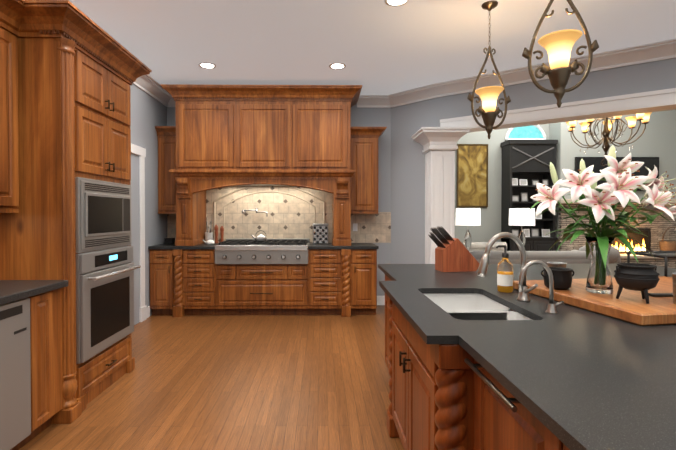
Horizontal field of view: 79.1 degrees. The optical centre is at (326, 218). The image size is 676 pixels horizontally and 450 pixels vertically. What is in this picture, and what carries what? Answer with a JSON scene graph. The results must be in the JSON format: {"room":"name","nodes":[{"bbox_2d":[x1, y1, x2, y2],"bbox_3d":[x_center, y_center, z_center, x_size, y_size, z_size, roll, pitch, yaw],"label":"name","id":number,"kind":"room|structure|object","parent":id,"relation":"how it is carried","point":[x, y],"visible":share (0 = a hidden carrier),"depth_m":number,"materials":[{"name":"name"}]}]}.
{"room":"kitchen","nodes":[
{"label":"kitchen","id":0,"kind":"room"},
{"bbox_2d":[130,83,166,324],"bbox_3d":[-2.356,-0.258,1.684,0.150,3.150,8.880,0,1,-1],"label":"wall","id":1,"kind":"structure","parent":0,"point":[148,113],"depth_m":5.27,"materials":[{"name":"grey paint"}]},
{"bbox_2d":[0,0,7,211],"bbox_3d":[-2.102,-0.684,2.324,0.366,1.250,0.473,0,1,-1],"label":"upper cabinet","id":2,"kind":"object","parent":1,"relation":"attached to","point":[3,3],"depth_m":2.43,"materials":[{"name":"brown wood"}]},
{"bbox_2d":[131,143,146,321],"bbox_3d":[-2.299,0.203,4.530,0.030,2.170,1.360,0,1,-1],"label":"door frame","id":3,"kind":"structure","parent":1,"relation":"attached to","point":[138,150],"depth_m":5.10,"materials":[{"name":"white wood"}]},
{"bbox_2d":[133,74,174,106],"bbox_3d":[-2.195,-1.655,1.596,0.169,0.150,8.729,0,1,-1],"label":"crown molding","id":4,"kind":"structure","parent":1,"relation":"attached to","point":[150,86],"depth_m":5.36,"materials":[{"name":"white wood"}]},
{"bbox_2d":[19,305,403,449],"bbox_3d":[2.849,1.349,3.445,10.600,0.100,12.250,0,1,-1],"label":"floor","id":5,"kind":"structure","parent":0,"point":[254,382],"depth_m":3.10,"materials":[{"name":"brown wood"}]},
{"bbox_2d":[0,296,35,449],"bbox_3d":[-1.965,0.874,1.990,0.631,0.880,0.605,0,1,-1],"label":"dishwasher","id":6,"kind":"object","parent":5,"relation":"on","point":[18,320],"depth_m":2.19,"materials":[{"name":"silver metal"}]},
{"bbox_2d":[36,292,55,435],"bbox_3d":[-1.970,0.869,2.445,0.631,0.880,0.306,0,1,-1],"label":"base cabinet","id":7,"kind":"object","parent":5,"relation":"on","point":[45,398],"depth_m":2.41,"materials":[{"name":"brown wood"}]},
{"bbox_2d":[0,0,151,423],"bbox_3d":[-1.925,-0.007,3.062,0.736,2.620,1.200,0,1,-1],"label":"tall cabinet","id":8,"kind":"object","parent":5,"relation":"on","point":[70,73],"depth_m":2.64,"materials":[{"name":"brown wood"}]},
{"bbox_2d":[0,284,55,303],"bbox_3d":[-1.941,0.427,0.724,0.651,0.040,3.737,0,1,-1],"label":"countertop","id":9,"kind":"structure","parent":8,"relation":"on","point":[9,293],"depth_m":2.27,"materials":[{"name":"grey stone"}]},
{"bbox_2d":[148,84,390,316],"bbox_3d":[-0.689,-0.216,5.608,3.267,2.985,0.769,0,1,-1],"label":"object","id":10,"kind":"structure","parent":5,"relation":"on","point":[295,162],"depth_m":5.35,"materials":[{"name":"brown wood"}]},
{"bbox_2d":[164,238,174,243],"bbox_3d":[-2.182,0.311,5.687,0.110,0.086,0.110,0,1,-1],"label":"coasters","id":11,"kind":"object","parent":10,"relation":"on","point":[169,240],"visible":0.96,"depth_m":5.63,"materials":[{"name":"black"}]},
{"bbox_2d":[203,237,214,244],"bbox_3d":[-1.603,0.299,5.559,0.161,0.113,0.116,0,1,-1],"label":"teapot","id":12,"kind":"object","parent":10,"relation":"on","point":[210,242],"visible":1,"depth_m":5.53,"materials":[{"name":"white ceramic"}]},
{"bbox_2d":[205,217,212,243],"bbox_3d":[-1.684,0.159,5.846,0.120,0.388,0.120,0,1,-1],"label":"utensil crock","id":13,"kind":"object","parent":10,"relation":"on","point":[209,234],"visible":0.69,"depth_m":5.82,"materials":[{"name":"white ceramic"}]},
{"bbox_2d":[214,225,218,243],"bbox_3d":[-1.577,0.217,5.848,0.060,0.270,0.060,0,1,-1],"label":"pepper mill","id":14,"kind":"object","parent":10,"relation":"on","point":[216,228],"visible":0.94,"depth_m":5.83,"materials":[{"name":"brown wood"}]},
{"bbox_2d":[220,226,223,241],"bbox_3d":[-1.507,0.227,5.889,0.060,0.250,0.060,0,1,-1],"label":"pepper mill","id":15,"kind":"object","parent":10,"relation":"on","point":[222,231],"visible":0.77,"depth_m":5.87,"materials":[{"name":"brown wood"}]},
{"bbox_2d":[242,208,267,216],"bbox_3d":[-1.040,-0.091,5.893,0.398,0.119,0.166,0,1,-1],"label":"pot filler","id":16,"kind":"object","parent":10,"relation":"attached to","point":[244,211],"visible":1,"depth_m":5.88,"materials":[{"name":"silver metal"}]},
{"bbox_2d":[251,230,266,241],"bbox_3d":[-0.926,0.233,5.566,0.217,0.152,0.156,0,1,-1],"label":"kettle","id":17,"kind":"object","parent":10,"relation":"on","point":[260,237],"visible":0.98,"depth_m":5.52,"materials":[{"name":"silver metal"}]},
{"bbox_2d":[312,223,328,243],"bbox_3d":[-0.088,0.210,5.805,0.230,0.285,0.190,0,1,-1],"label":"canister","id":18,"kind":"object","parent":10,"relation":"on","point":[320,233],"visible":1,"depth_m":5.71,"materials":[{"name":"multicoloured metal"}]},
{"bbox_2d":[411,127,470,263],"bbox_3d":[1.496,0.064,5.442,0.620,2.429,0.620,0,1,-1],"label":"column","id":19,"kind":"structure","parent":5,"relation":"on","point":[440,188],"depth_m":5.28,"materials":[{"name":"white wood"}]},
{"bbox_2d":[385,292,509,449],"bbox_3d":[1.501,0.871,1.760,2.275,0.890,3.320,0,1,-1],"label":"kitchen island","id":20,"kind":"object","parent":5,"relation":"on","point":[426,410],"depth_m":1.69,"materials":[{"name":"brown wood"}]},
{"bbox_2d":[378,264,675,449],"bbox_3d":[1.513,0.412,1.745,2.350,0.030,3.400,0,1,-1],"label":"island countertop","id":21,"kind":"structure","parent":20,"relation":"on","point":[573,378],"depth_m":1.19,"materials":[{"name":"grey stone"}]},
{"bbox_2d":[428,226,478,271],"bbox_3d":[0.929,0.218,3.021,0.375,0.328,0.138,0,1,-9],"label":"knife block","id":22,"kind":"object","parent":21,"relation":"on","point":[453,254],"visible":1,"depth_m":2.96,"materials":[{"name":"brown wood"}]},
{"bbox_2d":[426,292,533,319],"bbox_3d":[0.686,0.533,1.957,0.380,0.242,0.716,0,1,-1],"label":"sink","id":23,"kind":"object","parent":21,"relation":"in","point":[464,305],"depth_m":2.19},
{"bbox_2d":[474,232,525,299],"bbox_3d":[0.850,0.229,1.939,0.262,0.330,0.134,0,1,-1],"label":"faucet","id":24,"kind":"object","parent":21,"relation":"on","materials":[{"name":"silver metal"}]},
{"bbox_2d":[496,245,512,292],"bbox_3d":[0.952,0.265,2.197,0.092,0.250,0.080,0,1,-1],"label":"soap bottle","id":25,"kind":"object","parent":21,"relation":"on","point":[505,275],"visible":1,"depth_m":2.17,"materials":[{"name":"clear glass"}]},
{"bbox_2d":[518,260,565,311],"bbox_3d":[0.905,0.286,1.727,0.190,0.222,0.042,0,1,-1],"label":"faucet","id":26,"kind":"object","parent":21,"relation":"on","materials":[{"name":"silver metal"}]},
{"bbox_2d":[513,276,675,325],"bbox_3d":[1.589,0.370,1.979,1.000,0.045,0.780,0,1,-10],"label":"cutting board","id":27,"kind":"object","parent":21,"relation":"on","point":[631,306],"visible":0.69,"depth_m":1.77,"materials":[{"name":"brown wood"}]},
{"bbox_2d":[547,262,566,267],"bbox_3d":[1.205,0.287,2.146,0.094,0.114,0.094,0,1,-1],"label":"tin","id":28,"kind":"object","parent":27,"relation":"on","point":[556,264],"visible":0.31,"depth_m":2.12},
{"bbox_2d":[541,267,573,289],"bbox_3d":[1.148,0.297,2.035,0.167,0.098,0.132,0,1,-1],"label":"pot","id":29,"kind":"object","parent":27,"relation":"on","point":[562,277],"visible":0.88,"depth_m":1.99,"materials":[{"name":"black metal"}]},
{"bbox_2d":[526,145,675,293],"bbox_3d":[1.320,0.002,1.917,0.691,0.690,0.451,0,1,-1],"label":"vase","id":30,"kind":"object","parent":27,"relation":"on","point":[619,186],"visible":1,"depth_m":1.85,"materials":[{"name":"clear glass"}]},
{"bbox_2d":[614,263,659,303],"bbox_3d":[1.323,0.273,1.750,0.175,0.153,0.156,0,1,-1],"label":"cauldron","id":31,"kind":"object","parent":27,"relation":"on","point":[643,278],"visible":1,"depth_m":1.70,"materials":[{"name":"black metal"}]},
{"bbox_2d":[648,293,672,296],"bbox_3d":[1.562,0.342,1.839,0.220,0.012,0.039,0,1,-1],"label":"knife","id":32,"kind":"object","parent":27,"relation":"on","point":[661,294],"visible":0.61,"depth_m":1.82,"materials":[{"name":"black"}]},
{"bbox_2d":[672,272,675,303],"bbox_3d":[1.470,0.287,1.664,0.104,0.124,0.104,0,1,-1],"label":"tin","id":33,"kind":"object","parent":27,"relation":"on","point":[674,286],"visible":1,"depth_m":1.68,"materials":[{"name":"silver metal"}]},
{"bbox_2d":[627,251,675,276],"bbox_3d":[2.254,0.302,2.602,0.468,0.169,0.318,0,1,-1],"label":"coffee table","id":34,"kind":"object","parent":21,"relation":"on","point":[666,255],"visible":0.77,"depth_m":2.61,"materials":[{"name":"black"}]},
{"bbox_2d":[659,227,675,250],"bbox_3d":[7.192,0.455,8.511,0.441,0.580,0.433,0,1,-1],"label":"basket","id":35,"kind":"object","parent":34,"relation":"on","point":[666,245],"visible":0.75,"depth_m":8.45,"materials":[{"name":"wicker"}]},
{"bbox_2d":[462,242,506,250],"bbox_3d":[2.991,0.845,8.138,0.850,0.810,0.858,0,1,-1],"label":"armchair","id":36,"kind":"object","parent":5,"relation":"on","point":[477,246],"visible":0.06,"depth_m":7.72,"materials":[{"name":"fabric"}]},
{"bbox_2d":[501,139,557,250],"bbox_3d":[4.455,-0.234,9.041,1.060,2.950,0.456,0,1,-1],"label":"bookcase","id":37,"kind":"object","parent":5,"relation":"on","point":[525,166],"visible":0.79,"depth_m":8.89,"materials":[{"name":"black wood"}]},
{"bbox_2d":[470,245,620,263],"bbox_3d":[3.226,0.818,6.388,2.220,0.900,1.063,0,1,-1],"label":"sofa","id":38,"kind":"object","parent":5,"relation":"on","point":[574,257],"visible":0.15,"depth_m":5.98,"materials":[{"name":"fabric"}]},
{"bbox_2d":[556,199,675,268],"bbox_3d":[6.409,0.416,8.555,3.055,1.660,0.587,0,1,-1],"label":"fireplace","id":39,"kind":"object","parent":5,"relation":"on","point":[656,228],"visible":0.31,"depth_m":8.74,"materials":[{"name":"stone"}]},
{"bbox_3d":[2.506,0.939,7.272,0.560,0.640,0.560,0,1,-1],"label":"side table","id":40,"kind":"object","parent":5,"relation":"on","visible":0},
{"bbox_2d":[455,208,480,251],"bbox_3d":[2.506,0.218,7.265,0.430,0.800,0.430,0,1,-1],"label":"table lamp","id":41,"kind":"object","parent":40,"relation":"on","point":[468,216],"visible":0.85,"depth_m":7.10,"materials":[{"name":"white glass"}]},
{"bbox_3d":[3.466,0.939,7.283,0.560,0.640,0.560,0,1,-1],"label":"side table","id":42,"kind":"object","parent":5,"relation":"on","visible":0},
{"bbox_2d":[509,208,534,245],"bbox_3d":[3.466,0.218,7.276,0.430,0.800,0.430,0,1,-1],"label":"table lamp","id":43,"kind":"object","parent":42,"relation":"on","point":[519,217],"visible":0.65,"depth_m":7.11,"materials":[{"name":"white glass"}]},
{"bbox_2d":[167,104,390,295],"bbox_3d":[-0.696,-0.303,6.068,3.270,3.150,0.150,0,1,-1],"label":"wall","id":44,"kind":"structure","parent":0,"point":[370,117],"depth_m":6.00,"materials":[{"name":"grey paint"}]},
{"bbox_2d":[147,296,384,317],"bbox_3d":[-0.691,1.206,5.619,3.270,0.140,0.780,0,1,-1],"label":"baseboard","id":45,"kind":"structure","parent":44,"relation":"attached to","point":[380,300],"depth_m":6.01,"materials":[{"name":"white"}]},
{"bbox_2d":[69,0,675,94],"bbox_3d":[2.869,-1.782,1.653,10.300,0.100,8.730,0,1,-1],"label":"ceiling","id":46,"kind":"structure","parent":0,"point":[378,47],"depth_m":3.92,"materials":[{"name":"grey paint"}]},
{"bbox_2d":[198,62,215,68],"bbox_3d":[-1.376,-1.761,4.710,0.196,0.006,0.196,0,1,-1],"label":"recessed light","id":47,"kind":"object","parent":46,"relation":"in","point":[206,65],"visible":1,"depth_m":4.71,"materials":[{"name":"white"}]},
{"bbox_2d":[329,63,345,68],"bbox_3d":[0.124,-1.762,4.727,0.196,0.006,0.196,0,1,-1],"label":"recessed light","id":48,"kind":"object","parent":46,"relation":"in","point":[337,65],"visible":1,"depth_m":4.71,"materials":[{"name":"white"}]},
{"bbox_2d":[385,0,408,6],"bbox_3d":[0.561,-1.746,3.272,0.196,0.006,0.196,0,1,-1],"label":"recessed light","id":49,"kind":"object","parent":46,"relation":"in","point":[394,3],"visible":1,"depth_m":3.31,"materials":[{"name":"white"}]},
{"bbox_2d":[467,0,510,138],"bbox_3d":[1.330,-1.199,3.346,0.390,1.098,0.226,0,1,-1],"label":"pendant light","id":50,"kind":"object","parent":46,"relation":"hanging from","point":[488,96],"visible":1,"depth_m":3.32,"materials":[{"name":"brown metal"}]},
{"bbox_2d":[522,0,598,107],"bbox_3d":[1.341,-1.189,2.357,0.380,1.098,0.226,0,1,-1],"label":"pendant light","id":51,"kind":"object","parent":46,"relation":"hanging from","point":[557,45],"visible":1,"depth_m":2.33,"materials":[{"name":"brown metal"}]},
{"bbox_2d":[391,98,442,263],"bbox_3d":[1.242,-0.301,5.835,0.820,3.150,0.170,1,1,44],"label":"wall","id":52,"kind":"structure","parent":0,"point":[408,121],"depth_m":5.79,"materials":[{"name":"grey paint"}]},
{"bbox_2d":[455,124,548,242],"bbox_3d":[2.932,-0.962,9.323,4.200,4.400,0.150,0,1,-1],"label":"wall","id":53,"kind":"structure","parent":0,"point":[488,229],"depth_m":9.26,"materials":[{"name":"grey paint"}]},
{"bbox_2d":[457,144,487,206],"bbox_3d":[3.283,-0.971,9.229,0.700,1.420,0.035,0,1,-1],"label":"painting","id":54,"kind":"object","parent":53,"relation":"attached to","point":[472,175],"visible":0.93,"depth_m":9.22,"materials":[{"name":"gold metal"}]},
{"bbox_2d":[505,125,545,140],"bbox_3d":[4.487,-1.978,9.235,0.936,0.463,0.070,0,1,-1],"label":"window","id":55,"kind":"structure","parent":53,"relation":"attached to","point":[532,132],"depth_m":9.24,"materials":[{"name":"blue glass"}]},
{"bbox_2d":[437,58,675,126],"bbox_3d":[4.814,-2.124,3.283,7.978,1.950,0.220,0,1,35],"label":"wall","id":56,"kind":"structure","parent":0,"point":[644,77],"depth_m":4.51,"materials":[{"name":"grey paint"}]},
{"bbox_2d":[357,38,675,107],"bbox_3d":[4.234,-1.674,3.403,7.529,0.150,5.262,0,1,-1],"label":"crown molding","id":57,"kind":"structure","parent":56,"relation":"attached to","point":[648,52],"depth_m":4.87,"materials":[{"name":"white wood"}]},
{"bbox_2d":[440,88,675,132],"bbox_3d":[4.831,-1.209,3.272,7.928,0.160,0.275,0,1,35],"label":"door frame","id":58,"kind":"structure","parent":56,"relation":"attached to","point":[645,102],"depth_m":4.55,"materials":[{"name":"white wood"}]},
{"bbox_2d":[549,109,675,250],"bbox_3d":[6.484,-0.960,9.138,2.900,4.400,0.600,0,1,-1],"label":"wall","id":59,"kind":"structure","parent":0,"point":[657,138],"depth_m":8.83,"materials":[{"name":"grey paint"}]},
{"bbox_2d":[575,157,658,190],"bbox_3d":[6.238,-0.962,8.802,1.800,0.730,0.058,0,1,-1],"label":"tv","id":60,"kind":"object","parent":59,"relation":"attached to","point":[650,162],"visible":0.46,"depth_m":8.77,"materials":[{"name":"black"}]},
{"bbox_3d":[4.435,-3.164,4.641,7.400,0.100,9.500,0,1,-1],"label":"ceiling","id":61,"kind":"structure","parent":0,"visible":0},
{"bbox_2d":[566,112,651,165],"bbox_3d":[3.822,-1.920,5.609,1.007,2.403,0.994,0,1,-1],"label":"chandelier","id":62,"kind":"object","parent":61,"relation":"hanging from","point":[608,127],"visible":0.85,"depth_m":5.59,"materials":[{"name":"brown metal"}]}
]}

